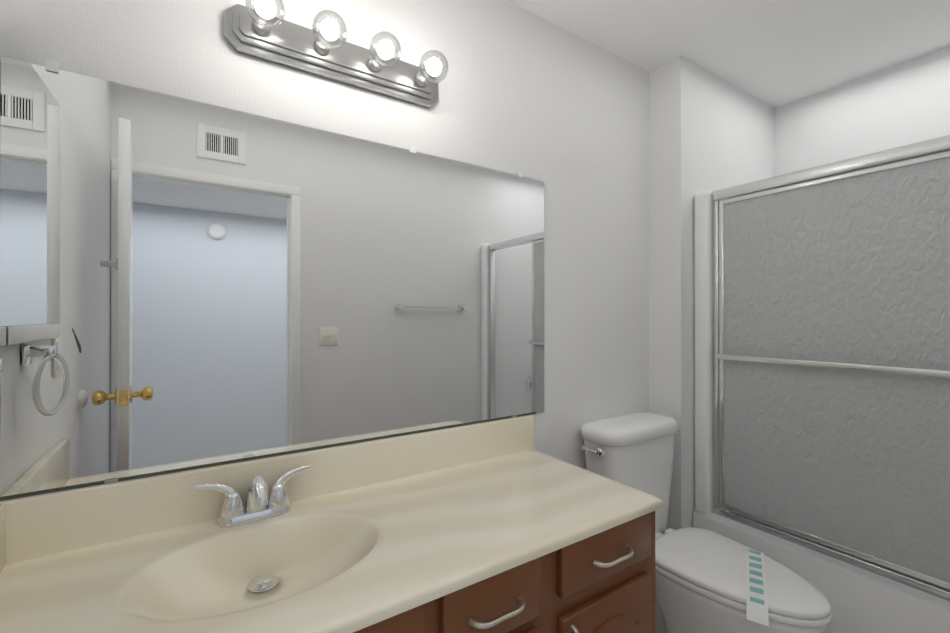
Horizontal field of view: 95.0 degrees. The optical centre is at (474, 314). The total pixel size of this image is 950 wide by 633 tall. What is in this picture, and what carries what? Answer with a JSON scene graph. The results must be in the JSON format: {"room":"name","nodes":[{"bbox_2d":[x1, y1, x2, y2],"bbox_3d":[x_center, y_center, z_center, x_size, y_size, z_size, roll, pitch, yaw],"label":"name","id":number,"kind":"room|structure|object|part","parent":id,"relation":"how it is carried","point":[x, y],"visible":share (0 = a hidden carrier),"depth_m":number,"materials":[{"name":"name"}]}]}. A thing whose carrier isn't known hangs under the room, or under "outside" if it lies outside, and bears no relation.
{"room":"bathroom","nodes":[
{"label":"bathroom","id":0,"kind":"room"},
{"bbox_2d":[0,0,648,500],"bbox_3d":[-0.139,0.072,1.489,2.263,2.468,0.110,0,0,-33],"label":"wall","id":1,"kind":"structure","parent":0,"point":[185,283],"depth_m":1.20,"materials":[{"name":"white paint"}]},
{"bbox_2d":[45,59,58,72],"bbox_3d":[-0.899,-0.528,0.926,0.020,0.022,0.003,0,0,-33],"label":"mirror clip","id":2,"kind":"object","parent":1,"relation":"attached to","point":[51,66],"visible":1,"depth_m":0.93,"materials":[{"name":"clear plastic"}]},
{"bbox_2d":[104,478,117,483],"bbox_3d":[-0.815,0.373,0.976,0.024,0.008,0.001,0,0,-33],"label":"mirror clip","id":3,"kind":"object","parent":1,"relation":"attached to","point":[110,481],"visible":1,"depth_m":0.97,"materials":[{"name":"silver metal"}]},
{"bbox_3d":[-0.367,0.375,1.274,1.443,0.007,0.002,0,0,-33],"label":"mirror seal strip","id":4,"kind":"part","parent":1,"relation":"part of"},
{"bbox_2d":[224,0,448,107],"bbox_3d":[-0.336,-0.735,1.203,0.610,0.116,0.175,0,0,-33],"label":"sconce","id":5,"kind":"object","parent":1,"relation":"attached to","point":[262,31],"visible":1,"depth_m":1.19,"materials":[{"name":"silver metal"}]},
{"bbox_2d":[251,15,269,35],"bbox_3d":[-0.543,-0.735,1.105,0.042,0.042,0.024,0,0,-33],"label":"socket","id":6,"kind":"object","parent":5,"relation":"attached to","point":[256,30],"depth_m":1.10,"materials":[{"name":"silver metal"}]},
{"bbox_3d":[-0.508,-0.736,1.052,0.086,0.086,0.112,0,0,-33],"label":"bulb","id":7,"kind":"part","parent":5,"relation":"part of","materials":[{"name":"clear glass"}]},
{"bbox_2d":[313,36,329,55],"bbox_3d":[-0.417,-0.735,1.189,0.042,0.042,0.024,0,0,-33],"label":"socket","id":8,"kind":"object","parent":5,"relation":"attached to","point":[318,50],"depth_m":1.18,"materials":[{"name":"silver metal"}]},
{"bbox_3d":[-0.382,-0.735,1.135,0.086,0.086,0.112,0,0,-33],"label":"bulb","id":9,"kind":"part","parent":5,"relation":"part of","materials":[{"name":"clear glass"}]},
{"bbox_2d":[367,55,381,71],"bbox_3d":[-0.290,-0.735,1.272,0.042,0.042,0.024,0,0,-33],"label":"socket","id":10,"kind":"object","parent":5,"relation":"attached to","point":[372,66],"depth_m":1.27,"materials":[{"name":"silver metal"}]},
{"bbox_3d":[-0.255,-0.735,1.218,0.086,0.086,0.112,0,0,-33],"label":"bulb","id":11,"kind":"part","parent":5,"relation":"part of","materials":[{"name":"clear glass"}]},
{"bbox_2d":[414,71,428,86],"bbox_3d":[-0.164,-0.734,1.355,0.042,0.042,0.024,0,0,-33],"label":"socket","id":12,"kind":"object","parent":5,"relation":"attached to","point":[419,81],"depth_m":1.35,"materials":[{"name":"silver metal"}]},
{"bbox_3d":[-0.129,-0.735,1.302,0.086,0.086,0.112,0,0,-33],"label":"bulb","id":13,"kind":"part","parent":5,"relation":"part of","materials":[{"name":"clear glass"}]},
{"bbox_2d":[410,145,415,153],"bbox_3d":[-0.198,-0.526,1.388,0.020,0.022,0.003,0,0,-33],"label":"mirror clip","id":14,"kind":"object","parent":1,"relation":"attached to","point":[412,149],"visible":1,"depth_m":1.39,"materials":[{"name":"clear plastic"}]},
{"bbox_2d":[518,171,522,177],"bbox_3d":[0.169,-0.525,1.630,0.020,0.022,0.003,0,0,-33],"label":"mirror clip","id":15,"kind":"object","parent":1,"relation":"attached to","point":[520,173],"visible":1,"depth_m":1.63,"materials":[{"name":"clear plastic"}]},
{"bbox_2d":[655,600,666,632],"bbox_3d":[0.743,1.355,1.062,3.271,0.100,1.785,0,0,-33],"label":"floor","id":16,"kind":"structure","parent":0,"point":[659,626],"depth_m":1.85,"materials":[{"name":"beige tile"}]},
{"bbox_2d":[0,415,663,632],"bbox_3d":[-0.219,0.841,1.027,1.422,0.926,0.586,0,0,-33],"label":"bathroom vanity","id":17,"kind":"object","parent":16,"relation":"on","point":[500,526],"visible":1,"depth_m":1.00,"materials":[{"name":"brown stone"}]},
{"bbox_2d":[194,465,309,527],"bbox_3d":[-0.525,0.448,1.055,0.263,0.113,0.140,0,0,-33],"label":"faucet","id":18,"kind":"object","parent":17,"relation":"on","point":[228,496],"depth_m":1.08,"materials":[{"name":"silver metal"}]},
{"bbox_2d":[0,415,533,564],"bbox_3d":[-0.374,0.444,1.264,1.422,0.130,0.022,0,0,-33],"label":"backsplash","id":19,"kind":"structure","parent":17,"relation":"on","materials":[{"name":"stone"}]},
{"bbox_3d":[0.038,0.598,0.898,0.244,0.132,0.020,0,0,-33],"label":"drawer","id":20,"kind":"part","parent":17,"relation":"part of","materials":[{"name":"brown wood"}]},
{"bbox_3d":[0.052,0.603,0.876,0.137,0.014,0.034,0,0,-33],"label":"drawer handle","id":21,"kind":"part","parent":17,"relation":"part of","materials":[{"name":"grey metal"}]},
{"bbox_3d":[0.038,0.803,0.898,0.244,0.222,0.020,0,0,-33],"label":"drawer","id":22,"kind":"part","parent":17,"relation":"part of","materials":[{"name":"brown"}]},
{"bbox_3d":[0.233,0.784,0.995,0.013,0.138,0.034,0,0,-33],"label":"door handle","id":23,"kind":"part","parent":17,"relation":"part of","materials":[{"name":"grey metal"}]},
{"bbox_3d":[0.333,0.593,1.093,0.332,0.120,0.020,0,0,-33],"label":"drawer","id":24,"kind":"part","parent":17,"relation":"part of","materials":[{"name":"brown wood"}]},
{"bbox_3d":[0.333,0.940,1.092,0.332,0.480,0.020,0,0,-33],"label":"door","id":25,"kind":"part","parent":17,"relation":"part of","materials":[{"name":"brown wood"}]},
{"bbox_3d":[0.348,0.598,1.071,0.137,0.014,0.034,0,0,-33],"label":"drawer handle","id":26,"kind":"part","parent":17,"relation":"part of","materials":[{"name":"grey metal"}]},
{"bbox_3d":[0.340,0.940,1.081,0.222,0.370,0.005,0,0,-33],"label":"door panel","id":27,"kind":"part","parent":17,"relation":"part of","materials":[{"name":"brown wood"}]},
{"bbox_2d":[581,412,831,632],"bbox_3d":[0.803,0.871,1.581,0.491,0.872,0.786,0,0,-33],"label":"toilet","id":28,"kind":"object","parent":16,"relation":"on","point":[708,581],"visible":0.83,"depth_m":1.50,"materials":[{"name":"white ceramic"}]},
{"bbox_3d":[0.449,0.527,1.697,0.026,0.021,0.070,0,0,-33],"label":"lever arm","id":29,"kind":"part","parent":28,"relation":"part of"},
{"bbox_3d":[0.653,0.705,1.828,0.445,0.405,0.188,0,0,-33],"label":"tank","id":30,"kind":"part","parent":28,"relation":"part of","materials":[{"name":"white ceramic"}]},
{"bbox_3d":[0.654,0.469,1.827,0.472,0.067,0.214,0,0,-33],"label":"tank lid","id":31,"kind":"part","parent":28,"relation":"part of","materials":[{"name":"white ceramic"}]},
{"bbox_3d":[0.875,1.103,1.488,0.365,0.407,0.532,0,0,-33],"label":"bowl","id":32,"kind":"part","parent":28,"relation":"part of","materials":[{"name":"white ceramic"}]},
{"bbox_3d":[0.881,0.863,1.480,0.378,0.028,0.527,0,0,-33],"label":"lid","id":33,"kind":"part","parent":28,"relation":"part of","materials":[{"name":"white plastic"}]},
{"bbox_3d":[0.882,0.888,1.479,0.380,0.021,0.529,0,0,-33],"label":"seat","id":34,"kind":"part","parent":28,"relation":"part of","materials":[{"name":"white plastic"}]},
{"bbox_2d":[749,550,760,554],"bbox_3d":[1.000,0.851,1.557,0.039,0.001,0.044,0,0,-33],"label":"print","id":35,"kind":"object","parent":28,"relation":"on","point":[751,552],"depth_m":1.56,"materials":[{"name":"teal paper"}]},
{"bbox_2d":[749,555,760,561],"bbox_3d":[0.974,0.848,1.514,0.039,0.001,0.044,0,0,-33],"label":"print","id":36,"kind":"object","parent":28,"relation":"on","point":[752,558],"depth_m":1.51,"materials":[{"name":"teal paper"}]},
{"bbox_2d":[749,562,761,568],"bbox_3d":[0.947,0.847,1.470,0.039,0.001,0.044,0,0,-33],"label":"print","id":37,"kind":"object","parent":28,"relation":"on","point":[752,565],"depth_m":1.47,"materials":[{"name":"teal paper"}]},
{"bbox_2d":[749,569,762,576],"bbox_3d":[0.920,0.847,1.426,0.039,0.001,0.044,0,0,-33],"label":"print","id":38,"kind":"object","parent":28,"relation":"on","point":[752,572],"depth_m":1.42,"materials":[{"name":"teal paper"}]},
{"bbox_2d":[749,577,762,584],"bbox_3d":[0.893,0.847,1.383,0.039,0.001,0.044,0,0,-33],"label":"print","id":39,"kind":"object","parent":28,"relation":"on","point":[752,580],"depth_m":1.38,"materials":[{"name":"teal paper"}]},
{"bbox_2d":[750,586,763,593],"bbox_3d":[0.866,0.848,1.339,0.039,0.001,0.044,0,0,-33],"label":"print","id":40,"kind":"object","parent":28,"relation":"on","point":[753,589],"depth_m":1.34,"materials":[{"name":"teal paper"}]},
{"bbox_2d":[750,597,763,604],"bbox_3d":[0.839,0.850,1.296,0.039,0.001,0.044,0,0,-33],"label":"print","id":41,"kind":"object","parent":28,"relation":"on","point":[753,600],"depth_m":1.29,"materials":[{"name":"teal paper"}]},
{"bbox_2d":[693,190,949,632],"bbox_3d":[1.719,0.351,1.613,0.833,1.911,1.419,0,0,-33],"label":"bathtub","id":42,"kind":"object","parent":16,"relation":"on","point":[861,600],"visible":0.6,"depth_m":1.92,"materials":[{"name":"white ceramic"}]},
{"bbox_3d":[1.036,0.162,1.970,0.056,1.440,0.074,0,0,-33],"label":"surround post","id":43,"kind":"part","parent":42,"relation":"part of","materials":[{"name":"white"}]},
{"bbox_2d":[712,135,949,600],"bbox_3d":[1.420,0.164,1.417,0.083,1.431,1.269,0,0,-33],"label":"shower door","id":44,"kind":"structure","parent":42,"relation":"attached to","point":[831,355],"depth_m":1.56,"materials":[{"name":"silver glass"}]},
{"bbox_3d":[1.288,-0.495,1.619,0.014,0.020,0.703,0,0,-33],"label":"rail","id":45,"kind":"part","parent":44,"relation":"part of","materials":[{"name":"silver metal"}]},
{"bbox_3d":[1.288,0.838,1.614,0.014,0.020,0.703,0,0,-33],"label":"rail","id":46,"kind":"part","parent":44,"relation":"part of","materials":[{"name":"silver metal"}]},
{"bbox_2d":[649,55,773,533],"bbox_3d":[1.268,0.075,2.326,1.008,2.468,0.260,0,0,-33],"label":"wall jog","id":47,"kind":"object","parent":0,"point":[709,131],"visible":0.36,"depth_m":2.01,"materials":[{"name":"white paint"}]},
{"bbox_2d":[507,0,949,107],"bbox_3d":[0.743,-1.214,1.072,3.271,0.100,1.785,0,0,-33],"label":"ceiling","id":48,"kind":"structure","parent":0,"point":[774,53],"depth_m":1.80,"materials":[{"name":"white paint"}]},
{"bbox_2d":[774,46,949,176],"bbox_3d":[2.111,0.074,1.873,0.100,2.468,1.425,0,0,-33],"label":"wall","id":49,"kind":"structure","parent":0,"point":[902,104],"depth_m":2.11,"materials":[{"name":"white paint"}]},
{"bbox_3d":[-0.582,0.067,0.195,0.100,2.468,1.585,0,0,-33],"label":"wall","id":50,"kind":"structure","parent":0,"visible":0},
{"bbox_2d":[0,358,2,431],"bbox_3d":[-0.836,0.159,0.738,0.070,0.174,0.150,0,0,-33],"label":"towel ring","id":51,"kind":"object","parent":50,"relation":"attached to","point":[1,365],"visible":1,"depth_m":0.79,"materials":[{"name":"silver metal"}]},
{"bbox_3d":[-0.840,0.088,0.740,0.048,0.026,0.028,0,0,-33],"label":"arm","id":52,"kind":"part","parent":51,"relation":"part of"},
{"bbox_2d":[0,327,5,346],"bbox_3d":[-0.841,0.043,0.700,0.018,0.040,0.433,0,0,-33],"label":"ledge","id":53,"kind":"object","parent":50,"relation":"attached to","point":[2,336],"visible":1,"depth_m":0.87,"materials":[{"name":"white"}]}
]}

